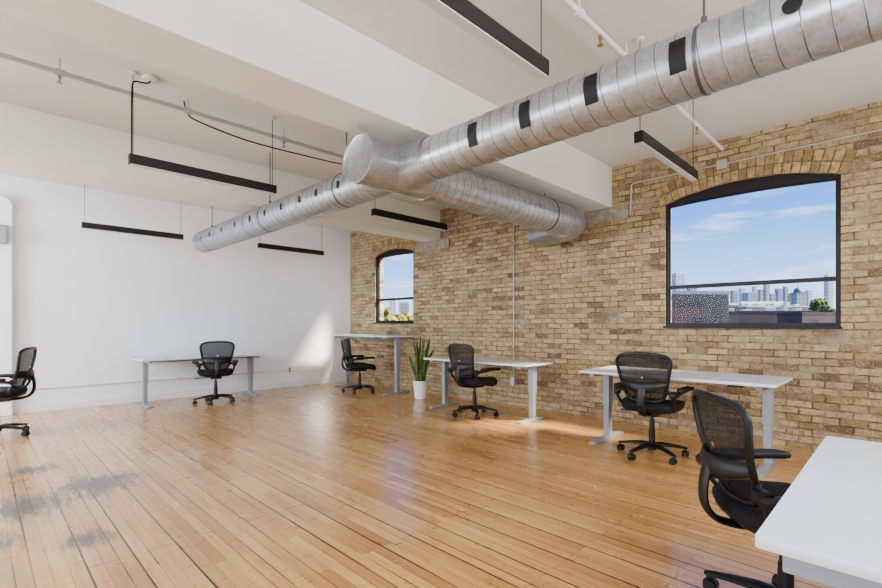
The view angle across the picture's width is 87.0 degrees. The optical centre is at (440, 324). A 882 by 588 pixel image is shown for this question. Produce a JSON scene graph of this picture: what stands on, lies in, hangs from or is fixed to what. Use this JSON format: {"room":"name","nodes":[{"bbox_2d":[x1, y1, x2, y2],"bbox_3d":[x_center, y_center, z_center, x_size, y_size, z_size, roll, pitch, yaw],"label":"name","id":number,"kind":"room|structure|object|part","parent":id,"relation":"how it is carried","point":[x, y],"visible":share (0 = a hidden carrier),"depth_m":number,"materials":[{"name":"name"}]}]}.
{"room":"open-plan office","nodes":[
{"label":"open-plan office","id":0,"kind":"room"},
{"bbox_2d":[0,174,349,414],"bbox_3d":[-5.307,-0.405,6.997,9.190,3.250,0.200,0,0,-45],"label":"wall","id":1,"kind":"structure","parent":0,"point":[90,302],"depth_m":7.55,"materials":[{"name":"white paint"}]},
{"bbox_2d":[0,224,6,243],"bbox_3d":[-5.825,-1.200,6.136,0.150,0.250,0.080,0,0,-45],"label":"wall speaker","id":2,"kind":"object","parent":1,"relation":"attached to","point":[3,228],"visible":1,"depth_m":6.14,"materials":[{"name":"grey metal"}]},
{"bbox_2d":[0,195,12,416],"bbox_3d":[-6.240,-0.255,5.851,1.250,2.950,0.099,0,0,-45],"label":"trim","id":3,"kind":"structure","parent":1,"relation":"attached to","point":[6,207],"depth_m":6.21,"materials":[{"name":"white paint"}]},
{"bbox_2d":[28,370,286,389],"bbox_3d":[-4.421,0.890,7.717,3.940,0.050,0.024,0,0,-45],"label":"conduit","id":4,"kind":"object","parent":1,"relation":"attached to","point":[178,378],"visible":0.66,"depth_m":7.25,"materials":[{"name":"white metal"}]},
{"bbox_2d":[19,376,350,413],"bbox_3d":[-3.879,1.165,8.269,5.368,0.110,0.019,0,0,-45],"label":"baseboard","id":5,"kind":"structure","parent":1,"relation":"attached to","point":[24,409],"depth_m":7.59,"materials":[{"name":"white paint"}]},
{"bbox_2d":[0,381,833,587],"bbox_3d":[-1.517,1.320,3.362,9.410,0.200,10.700,0,0,-45],"label":"floor","id":6,"kind":"structure","parent":0,"point":[316,485],"depth_m":3.21,"materials":[{"name":"brown wood"}]},
{"bbox_2d":[0,346,36,436],"bbox_3d":[-4.841,0.730,5.082,0.649,0.979,0.654,0,0,-25],"label":"office chair","id":7,"kind":"object","parent":6,"relation":"on","point":[26,357],"visible":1,"depth_m":5.09,"materials":[{"name":"black plastic"}]},
{"bbox_3d":[-4.637,0.685,4.933,0.228,0.234,0.146,0,0,-25],"label":"arm","id":8,"kind":"part","parent":7,"relation":"part of","materials":[{"name":"black plastic"}]},
{"bbox_3d":[-4.869,0.760,5.069,0.504,0.130,0.508,0,0,-25],"label":"seat","id":9,"kind":"part","parent":7,"relation":"part of","materials":[{"name":"black fabric"}]},
{"bbox_3d":[-4.629,0.470,5.180,0.150,0.459,0.490,0,0,-25],"label":"frame","id":10,"kind":"part","parent":7,"relation":"part of","materials":[{"name":"black plastic"}]},
{"bbox_2d":[131,353,265,407],"bbox_3d":[-3.917,0.863,7.623,1.850,0.715,0.700,0,0,-45],"label":"desk","id":11,"kind":"object","parent":6,"relation":"on","point":[250,357],"visible":0.99,"depth_m":7.22,"materials":[{"name":"white laminate"}]},
{"bbox_2d":[192,341,237,405],"bbox_3d":[-3.530,0.730,7.288,0.654,0.979,0.649,0,0,-31],"label":"office chair","id":12,"kind":"object","parent":6,"relation":"on","point":[216,367],"visible":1,"depth_m":7.08,"materials":[{"name":"black plastic"}]},
{"bbox_3d":[-3.657,0.685,7.069,0.146,0.234,0.228,0,0,-31],"label":"arm","id":13,"kind":"part","parent":12,"relation":"part of","materials":[{"name":"black plastic"}]},
{"bbox_3d":[-3.546,0.760,7.314,0.508,0.130,0.504,0,0,-31],"label":"seat","id":14,"kind":"part","parent":12,"relation":"part of","materials":[{"name":"black fabric"}]},
{"bbox_3d":[-3.410,0.470,7.088,0.490,0.459,0.150,0,0,-31],"label":"frame","id":15,"kind":"part","parent":12,"relation":"part of","materials":[{"name":"black plastic"}]},
{"bbox_3d":[-3.277,0.685,7.297,0.146,0.234,0.228,0,0,-31],"label":"arm","id":16,"kind":"part","parent":12,"relation":"part of","materials":[{"name":"black plastic"}]},
{"bbox_2d":[341,339,375,394],"bbox_3d":[-1.487,0.730,8.445,0.649,0.979,0.654,0,0,-29],"label":"office chair","id":17,"kind":"object","parent":6,"relation":"on","point":[345,343],"visible":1,"depth_m":8.28,"materials":[{"name":"black plastic"}]},
{"bbox_3d":[-1.692,0.470,8.331,0.150,0.459,0.490,0,0,-29],"label":"frame","id":18,"kind":"part","parent":17,"relation":"part of","materials":[{"name":"black plastic"}]},
{"bbox_3d":[-1.487,0.685,8.192,0.228,0.234,0.146,0,0,-29],"label":"arm","id":19,"kind":"part","parent":17,"relation":"part of","materials":[{"name":"black plastic"}]},
{"bbox_3d":[-1.460,0.760,8.460,0.504,0.130,0.508,0,0,-29],"label":"seat","id":20,"kind":"part","parent":17,"relation":"part of","materials":[{"name":"black fabric"}]},
{"bbox_2d":[330,334,413,395],"bbox_3d":[-1.343,0.705,8.796,1.800,1.030,0.650,0,0,45],"label":"desk","id":21,"kind":"object","parent":6,"relation":"on","point":[396,338],"visible":0.91,"depth_m":8.26,"materials":[{"name":"white metal"}]},
{"bbox_2d":[409,336,433,398],"bbox_3d":[-0.349,0.702,7.710,0.372,1.036,0.449,0,0,-29],"label":"potted snake plant","id":22,"kind":"object","parent":6,"relation":"on","point":[420,368],"visible":0.98,"depth_m":7.67,"materials":[{"name":"green plant"}]},
{"bbox_3d":[-0.339,1.070,7.722,0.254,0.300,0.254,0,0,-45],"label":"pot","id":23,"kind":"part","parent":22,"relation":"part of","materials":[{"name":"white ceramic"}]},
{"bbox_2d":[448,343,500,419],"bbox_3d":[0.444,0.730,6.272,0.649,0.979,0.654,0,0,-41],"label":"office chair","id":24,"kind":"object","parent":6,"relation":"on","point":[466,376],"visible":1,"depth_m":6.09,"materials":[{"name":"black plastic"}]},
{"bbox_3d":[0.207,0.685,6.359,0.228,0.234,0.146,0,0,-41],"label":"arm","id":25,"kind":"part","parent":24,"relation":"part of","materials":[{"name":"black plastic"}]},
{"bbox_3d":[0.268,0.470,6.119,0.150,0.459,0.490,0,0,-41],"label":"frame","id":26,"kind":"part","parent":24,"relation":"part of","materials":[{"name":"black plastic"}]},
{"bbox_3d":[0.468,0.760,6.292,0.504,0.130,0.508,0,0,-41],"label":"seat","id":27,"kind":"part","parent":24,"relation":"part of","materials":[{"name":"black fabric"}]},
{"bbox_3d":[0.497,0.685,6.025,0.228,0.234,0.146,0,0,-41],"label":"arm","id":28,"kind":"part","parent":24,"relation":"part of","materials":[{"name":"black plastic"}]},
{"bbox_2d":[424,356,552,423],"bbox_3d":[0.601,0.853,6.470,1.800,0.735,0.640,0,0,45],"label":"desk","id":29,"kind":"object","parent":6,"relation":"on","point":[532,366],"visible":0.93,"depth_m":6.01,"materials":[{"name":"white laminate"}]},
{"bbox_2d":[613,352,694,464],"bbox_3d":[1.966,0.730,4.340,0.654,0.979,0.649,0,0,41],"label":"office chair","id":30,"kind":"object","parent":6,"relation":"on","point":[646,396],"visible":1,"depth_m":4.14,"materials":[{"name":"black plastic"}]},
{"bbox_3d":[1.719,0.685,4.394,0.146,0.234,0.228,0,0,41],"label":"arm","id":31,"kind":"part","parent":30,"relation":"part of","materials":[{"name":"black plastic"}]},
{"bbox_3d":[1.812,0.470,4.164,0.490,0.459,0.150,0,0,41],"label":"frame","id":32,"kind":"part","parent":30,"relation":"part of","materials":[{"name":"black plastic"}]},
{"bbox_3d":[1.986,0.760,4.364,0.508,0.130,0.504,0,0,41],"label":"seat","id":33,"kind":"part","parent":30,"relation":"part of","materials":[{"name":"black fabric"}]},
{"bbox_3d":[2.053,0.685,4.103,0.146,0.234,0.228,0,0,41],"label":"arm","id":34,"kind":"part","parent":30,"relation":"part of","materials":[{"name":"black plastic"}]},
{"bbox_2d":[579,366,792,476],"bbox_3d":[2.298,0.845,4.504,1.680,0.750,0.780,0,0,45],"label":"desk","id":35,"kind":"object","parent":6,"relation":"on","point":[766,384],"visible":0.87,"depth_m":4.08,"materials":[{"name":"white laminate"}]},
{"bbox_2d":[692,389,793,587],"bbox_3d":[1.416,0.750,1.917,0.660,0.940,0.654,0,0,7],"label":"office chair","id":36,"kind":"object","parent":6,"relation":"on","point":[739,493],"visible":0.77,"depth_m":1.89,"materials":[{"name":"black plastic"}]},
{"bbox_3d":[1.316,0.707,2.152,0.228,0.224,0.146,0,0,7],"label":"arm","id":37,"kind":"part","parent":36,"relation":"part of","materials":[{"name":"black plastic"}]},
{"bbox_3d":[1.179,0.500,1.946,0.150,0.441,0.490,0,0,7],"label":"frame","id":38,"kind":"part","parent":36,"relation":"part of","materials":[{"name":"black plastic"}]},
{"bbox_3d":[1.441,0.779,1.914,0.504,0.125,0.508,0,0,7],"label":"seat","id":39,"kind":"part","parent":36,"relation":"part of","materials":[{"name":"black fabric"}]},
{"bbox_3d":[1.262,0.707,1.713,0.228,0.224,0.146,0,0,7],"label":"arm","id":40,"kind":"part","parent":36,"relation":"part of","materials":[{"name":"black plastic"}]},
{"bbox_2d":[755,436,881,587],"bbox_3d":[1.457,0.850,1.273,1.360,0.740,0.750,0,0,-45],"label":"desk","id":41,"kind":"object","parent":6,"relation":"on","point":[826,528],"visible":1,"depth_m":1.14,"materials":[{"name":"white laminate"}]},
{"bbox_2d":[0,0,881,231],"bbox_3d":[-1.517,-2.130,3.362,9.410,0.200,10.700,0,0,-45],"label":"ceiling","id":42,"kind":"structure","parent":0,"point":[412,29],"depth_m":3.92,"materials":[{"name":"white paint"}]},
{"bbox_2d":[81,184,183,239],"bbox_3d":[-4.327,-1.654,6.590,1.220,0.750,0.062,0,0,-45],"label":"pendant light","id":43,"kind":"object","parent":42,"relation":"hanging from","point":[84,225],"visible":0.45,"depth_m":6.50,"materials":[{"name":"black metal"}]},
{"bbox_3d":[-4.738,-1.687,6.180,0.005,0.647,0.006,0,0,-45],"label":"suspension cord","id":44,"kind":"part","parent":43,"relation":"part of","materials":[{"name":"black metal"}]},
{"bbox_2d":[82,228,181,239],"bbox_3d":[-4.327,-1.283,6.590,1.200,0.008,0.048,0,0,-45],"label":"diffuser","id":45,"kind":"object","parent":43,"relation":"attached to","point":[98,229],"depth_m":6.57,"materials":[{"name":"white plastic"}]},
{"bbox_2d":[0,52,342,158],"bbox_3d":[-2.305,-1.934,4.130,8.980,0.190,0.051,0,0,-45],"label":"pipe","id":46,"kind":"object","parent":42,"relation":"attached to","point":[59,72],"visible":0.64,"depth_m":3.96,"materials":[{"name":"white metal"}]},
{"bbox_2d":[128,70,276,194],"bbox_3d":[-2.058,-1.654,4.137,1.220,0.750,0.124,0,0,-45],"label":"pendant light","id":47,"kind":"object","parent":42,"relation":"hanging from","point":[135,160],"visible":1,"depth_m":4.00,"materials":[{"name":"black metal"}]},
{"bbox_2d":[129,163,275,194],"bbox_3d":[-2.058,-1.283,4.137,1.200,0.008,0.048,0,0,-45],"label":"diffuser","id":48,"kind":"object","parent":47,"relation":"attached to","point":[141,165],"depth_m":4.08,"materials":[{"name":"white plastic"}]},
{"bbox_3d":[-1.648,-1.687,4.547,0.005,0.647,0.006,0,0,-45],"label":"suspension cord","id":49,"kind":"part","parent":47,"relation":"part of","materials":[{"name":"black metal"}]},
{"bbox_2d":[183,101,342,164],"bbox_3d":[-1.595,-1.926,4.938,2.078,0.208,0.013,0,0,-45],"label":"cable","id":50,"kind":"object","parent":42,"relation":"hanging from","point":[183,101],"visible":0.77,"depth_m":4.66,"materials":[{"name":"black rubber"}]},
{"bbox_2d":[258,243,323,255],"bbox_3d":[-2.609,-1.654,8.167,1.220,0.750,0.062,0,0,-45],"label":"pendant light","id":51,"kind":"object","parent":42,"relation":"hanging from","point":[260,245],"visible":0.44,"depth_m":8.11,"materials":[{"name":"black metal"}]},
{"bbox_2d":[259,248,322,255],"bbox_3d":[-2.609,-1.283,8.167,1.200,0.008,0.048,0,0,-45],"label":"diffuser","id":52,"kind":"object","parent":51,"relation":"attached to","point":[277,249],"depth_m":8.19,"materials":[{"name":"white plastic"}]},
{"bbox_2d":[371,208,446,230],"bbox_3d":[-0.368,-1.654,5.883,1.220,0.750,0.062,0,0,-45],"label":"pendant light","id":53,"kind":"object","parent":42,"relation":"hanging from","point":[378,213],"visible":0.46,"depth_m":5.80,"materials":[{"name":"black metal"}]},
{"bbox_2d":[373,215,445,230],"bbox_3d":[-0.368,-1.283,5.883,1.200,0.008,0.048,0,0,-45],"label":"diffuser","id":54,"kind":"object","parent":53,"relation":"attached to","point":[389,217],"depth_m":5.85,"materials":[{"name":"white plastic"}]},
{"bbox_2d":[420,0,548,79],"bbox_3d":[0.106,-1.654,1.987,1.220,0.750,0.062,0,0,-45],"label":"pendant light","id":55,"kind":"object","parent":42,"relation":"hanging from","point":[463,13],"visible":1,"depth_m":2.09,"materials":[{"name":"black metal"}]},
{"bbox_3d":[0.516,-1.687,2.397,0.005,0.647,0.006,0,0,-45],"label":"suspension cord","id":56,"kind":"part","parent":55,"relation":"part of","materials":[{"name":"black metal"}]},
{"bbox_2d":[193,0,881,252],"bbox_3d":[0.706,-1.549,4.843,3.795,0.959,9.249,0,0,-45],"label":"ventilation duct","id":57,"kind":"object","parent":42,"relation":"hanging from","point":[758,39],"visible":1,"depth_m":2.69,"materials":[{"name":"metal"}]},
{"bbox_2d":[561,0,723,150],"bbox_3d":[1.690,-1.933,3.699,3.899,0.193,0.055,0,0,-45],"label":"pipe","id":58,"kind":"object","parent":42,"relation":"attached to","point":[579,12],"visible":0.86,"depth_m":3.12,"materials":[{"name":"white metal"}]},
{"bbox_2d":[634,36,697,180],"bbox_3d":[1.817,-1.654,3.698,1.220,0.750,0.062,0,0,-45],"label":"pendant light","id":59,"kind":"object","parent":42,"relation":"hanging from","point":[642,139],"visible":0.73,"depth_m":3.55,"materials":[{"name":"black metal"}]},
{"bbox_2d":[635,142,696,180],"bbox_3d":[1.817,-1.283,3.698,1.200,0.008,0.048,0,0,-45],"label":"diffuser","id":60,"kind":"object","parent":59,"relation":"attached to","point":[648,147],"depth_m":3.62,"materials":[{"name":"white plastic"}]},
{"bbox_2d":[350,101,881,449],"bbox_3d":[1.662,-0.405,6.682,0.220,3.250,10.500,0,0,-45],"label":"wall","id":61,"kind":"structure","parent":0,"point":[596,296],"depth_m":5.86,"materials":[{"name":"brick"}]},
{"bbox_2d":[0,101,439,241],"bbox_3d":[-3.334,-1.770,5.165,8.989,0.519,0.420,0,0,-45],"label":"beam","id":62,"kind":"structure","parent":61,"relation":"attached to","point":[32,142],"depth_m":5.03,"materials":[{"name":"white paint"}]},
{"bbox_2d":[0,0,611,212],"bbox_3d":[-1.126,-1.770,2.957,8.989,0.519,0.425,0,0,-45],"label":"beam","id":63,"kind":"structure","parent":61,"relation":"attached to","point":[291,56],"depth_m":2.98,"materials":[{"name":"white paint"}]},
{"bbox_2d":[373,249,412,323],"bbox_3d":[-0.917,-0.760,9.145,0.145,1.460,1.190,0,0,-45],"label":"window","id":64,"kind":"structure","parent":61,"relation":"in","point":[394,252],"depth_m":9.37,"materials":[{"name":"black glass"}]},
{"bbox_3d":[-0.930,-0.041,9.132,0.110,0.022,1.190,0,0,-45],"label":"sill","id":65,"kind":"part","parent":64,"relation":"part of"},
{"bbox_3d":[-0.898,-0.510,9.164,0.050,0.042,1.110,0,0,-45],"label":"rail","id":66,"kind":"part","parent":64,"relation":"part of","materials":[{"name":"black metal"}]},
{"bbox_2d":[372,237,415,257],"bbox_3d":[-0.939,-1.546,9.123,0.026,0.335,1.393,0,0,-45],"label":"trim","id":67,"kind":"structure","parent":61,"relation":"attached to","point":[392,243],"depth_m":9.11,"materials":[{"name":"brick"}]},
{"bbox_2d":[419,238,449,251],"bbox_3d":[-0.110,-1.425,8.319,0.070,0.169,0.760,0,0,-45],"label":"trim","id":68,"kind":"structure","parent":61,"relation":"attached to","point":[441,243],"depth_m":8.28,"materials":[{"name":"grey stone"}]},
{"bbox_2d":[441,220,498,231],"bbox_3d":[0.566,-1.650,7.580,0.055,0.080,1.580,0,0,-45],"label":"conduit","id":69,"kind":"object","parent":61,"relation":"attached to","point":[488,222],"visible":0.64,"depth_m":7.64,"materials":[{"name":"grey metal"}]},
{"bbox_2d":[510,224,515,385],"bbox_3d":[1.096,-0.357,7.050,0.058,2.545,0.075,0,0,-45],"label":"conduit","id":70,"kind":"object","parent":61,"relation":"attached to","point":[512,379],"visible":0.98,"depth_m":7.05,"materials":[{"name":"silver metal"}]},
{"bbox_2d":[583,205,628,224],"bbox_3d":[2.098,-1.425,6.111,0.070,0.169,0.765,0,0,-45],"label":"trim","id":71,"kind":"structure","parent":61,"relation":"attached to","point":[620,212],"depth_m":6.01,"materials":[{"name":"grey stone"}]},
{"bbox_2d":[663,174,841,328],"bbox_3d":[3.244,-0.760,4.984,0.145,1.590,1.609,0,0,-45],"label":"window","id":72,"kind":"structure","parent":61,"relation":"in","point":[752,185],"depth_m":4.88,"materials":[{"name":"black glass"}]},
{"bbox_3d":[3.231,0.024,4.971,0.110,0.022,1.609,0,0,-45],"label":"sill","id":73,"kind":"part","parent":72,"relation":"part of","materials":[{"name":"black metal"}]},
{"bbox_3d":[3.263,-0.445,5.003,0.050,0.042,1.529,0,0,-45],"label":"rail","id":74,"kind":"part","parent":72,"relation":"part of","materials":[{"name":"black metal"}]},
{"bbox_2d":[629,128,881,213],"bbox_3d":[3.808,-1.590,4.338,0.058,0.420,4.130,0,0,-45],"label":"conduit","id":75,"kind":"object","parent":61,"relation":"attached to","point":[722,164],"visible":1,"depth_m":4.95,"materials":[{"name":"metal"}]},
{"bbox_2d":[654,149,857,205],"bbox_3d":[3.222,-1.597,4.962,0.026,0.364,1.833,0,0,-45],"label":"trim","id":76,"kind":"structure","parent":61,"relation":"attached to","point":[839,161],"depth_m":4.80,"materials":[{"name":"brick"}]},
{"label":"outside","id":77,"kind":"structure","parent":0,"visible":0},
{"bbox_3d":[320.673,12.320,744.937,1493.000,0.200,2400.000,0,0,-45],"label":"ground","id":78,"kind":"structure","parent":77,"visible":0},
{"bbox_2d":[384,307,390,316],"bbox_3d":[-8.053,4.954,59.870,4.492,14.532,4.989,0,0,-20],"label":"tree","id":79,"kind":"object","parent":78,"relation":"on","point":[387,310],"visible":0.04,"depth_m":59.45,"materials":[{"name":"green plant"}]},
{"bbox_2d":[389,296,396,312],"bbox_3d":[-41.720,-6.258,403.011,6.082,36.956,6.082,0,0,0],"label":"building","id":80,"kind":"structure","parent":78,"relation":"on","point":[392,304],"depth_m":399.98,"materials":[{"name":"white concrete"}]},
{"bbox_2d":[384,313,406,320],"bbox_3d":[-4.959,5.462,49.955,4.965,13.517,4.512,0,0,-45],"label":"tree","id":81,"kind":"object","parent":78,"relation":"on","point":[389,317],"visible":0.02,"depth_m":49.71,"materials":[{"name":"green plant"}]},
{"bbox_2d":[399,302,409,313],"bbox_3d":[-33.419,-4.151,424.516,9.123,32.741,9.123,0,0,0],"label":"building","id":82,"kind":"structure","parent":78,"relation":"on","point":[404,307],"depth_m":420.00,"materials":[{"name":"grey stone"}]},
{"bbox_2d":[397,312,412,319],"bbox_3d":[-3.479,5.316,56.229,4.312,13.807,3.659,0,0,-45],"label":"tree","id":83,"kind":"object","parent":78,"relation":"on","point":[407,315],"visible":0.05,"depth_m":55.06,"materials":[{"name":"green plant"}]},
{"bbox_2d":[672,272,684,290],"bbox_3d":[216.323,-17.699,424.065,8.210,59.838,8.210,0,0,0],"label":"building","id":84,"kind":"structure","parent":78,"relation":"on","point":[678,278],"depth_m":420.00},
{"bbox_2d":[672,302,705,322],"bbox_3d":[19.812,5.171,39.100,3.714,14.098,2.228,0,0,4],"label":"building","id":85,"kind":"structure","parent":78,"relation":"on","point":[682,312],"depth_m":37.97,"materials":[{"name":"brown brick"}]},
{"bbox_2d":[672,291,729,322],"bbox_3d":[23.999,4.414,48.694,9.092,15.612,5.455,0,0,-4],"label":"building","id":86,"kind":"structure","parent":78,"relation":"on","point":[717,302],"depth_m":46.19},
{"bbox_2d":[730,290,737,302],"bbox_3d":[266.000,-9.570,422.258,4.561,43.580,4.561,0,0,0],"label":"building","id":87,"kind":"structure","parent":78,"relation":"on","point":[733,293],"depth_m":420.00,"materials":[{"name":"grey stone"}]},
{"bbox_2d":[729,303,738,310],"bbox_3d":[55.347,4.012,91.144,4.692,16.416,2.346,0,0,-10],"label":"building","id":88,"kind":"structure","parent":78,"relation":"on","point":[731,305],"depth_m":90.26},
{"bbox_2d":[738,288,744,301],"bbox_3d":[311.742,-12.796,482.065,4.170,50.031,4.170,0,0,0],"label":"building","id":89,"kind":"structure","parent":78,"relation":"on","point":[741,290],"depth_m":480.82,"materials":[{"name":"grey stone"}]},
{"bbox_2d":[741,292,757,300],"bbox_3d":[268.387,-7.978,404.301,8.688,40.397,8.688,0,0,0],"label":"building","id":90,"kind":"structure","parent":78,"relation":"on","point":[748,296],"depth_m":399.98,"materials":[{"name":"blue glass"}]},
{"bbox_2d":[731,301,783,305],"bbox_3d":[138.495,1.054,203.613,18.245,22.332,7.298,0,0,0],"label":"building","id":91,"kind":"structure","parent":78,"relation":"on","point":[767,303],"depth_m":199.95,"materials":[{"name":"white concrete"}]},
{"bbox_2d":[757,289,762,300],"bbox_3d":[324.452,-11.903,472.022,4.084,48.246,4.084,0,0,0],"label":"building","id":92,"kind":"structure","parent":78,"relation":"on","point":[760,291],"depth_m":470.03,"materials":[{"name":"grey stone"}]},
{"bbox_2d":[763,284,769,300],"bbox_3d":[302.387,-12.710,431.850,3.736,49.859,3.736,0,0,0],"label":"building","id":93,"kind":"structure","parent":78,"relation":"on","point":[766,288],"depth_m":429.95,"materials":[{"name":"grey stone"}]},
{"bbox_2d":[729,305,815,322],"bbox_3d":[50.095,4.607,73.256,13.228,15.226,6.614,0,0,6],"label":"building","id":94,"kind":"structure","parent":78,"relation":"on","point":[767,314],"depth_m":70.34,"materials":[{"name":"brown brick"}]},
{"bbox_2d":[770,293,775,300],"bbox_3d":[314.624,-8.882,442.366,4.778,42.203,4.778,0,0,0],"label":"building","id":95,"kind":"structure","parent":78,"relation":"on","point":[772,295],"depth_m":440.04,"materials":[{"name":"grey stone"}]},
{"bbox_2d":[738,302,809,310],"bbox_3d":[79.673,3.381,113.166,16.008,17.678,6.403,0,0,-3],"label":"building","id":96,"kind":"structure","parent":78,"relation":"on","point":[758,307],"depth_m":110.29,"materials":[{"name":"white concrete"}]},
{"bbox_2d":[774,288,782,300],"bbox_3d":[328.548,-11.634,452.420,4.887,47.709,4.887,0,0,0],"label":"building","id":97,"kind":"structure","parent":78,"relation":"on","point":[779,291],"depth_m":450.04,"materials":[{"name":"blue glass"}]},
{"bbox_2d":[783,286,787,301],"bbox_3d":[341.785,-13.011,461.484,2.997,50.461,2.997,0,0,0],"label":"building","id":98,"kind":"structure","parent":78,"relation":"on","point":[785,288],"depth_m":460.04,"materials":[{"name":"grey stone"}]},
{"bbox_2d":[790,286,805,305],"bbox_3d":[294.602,-11.010,383.678,7.428,46.461,7.428,0,0,0],"label":"building","id":99,"kind":"structure","parent":78,"relation":"on","point":[798,296],"depth_m":379.99,"materials":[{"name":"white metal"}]},
{"bbox_2d":[777,312,835,322],"bbox_3d":[41.122,5.410,51.604,5.430,13.620,3.258,0,0,-6],"label":"building","id":100,"kind":"structure","parent":78,"relation":"on","point":[785,317],"depth_m":50.04,"materials":[{"name":"brown brick"}]},
{"bbox_2d":[805,290,811,310],"bbox_3d":[372.968,-11.398,472.022,4.083,47.236,4.083,0,0,0],"label":"building","id":101,"kind":"structure","parent":78,"relation":"on","point":[808,292],"depth_m":470.03,"materials":[{"name":"grey stone"}]},
{"bbox_2d":[808,298,827,311],"bbox_3d":[60.901,3.915,75.089,2.933,16.610,2.507,0,0,-45],"label":"tree","id":102,"kind":"object","parent":78,"relation":"on","point":[816,304],"visible":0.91,"depth_m":74.44,"materials":[{"name":"green plant"}]},
{"bbox_2d":[816,305,835,311],"bbox_3d":[50.018,4.815,60.157,3.023,14.810,3.040,0,0,-45],"label":"tree","id":103,"kind":"object","parent":78,"relation":"on","point":[827,308],"visible":0.09,"depth_m":59.81,"materials":[{"name":"green plant"}]},
{"bbox_2d":[824,269,832,307],"bbox_3d":[360.183,-19.782,432.312,4.670,64.005,4.670,0,0,0],"label":"building","id":104,"kind":"structure","parent":78,"relation":"on","point":[828,286],"depth_m":429.95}
]}

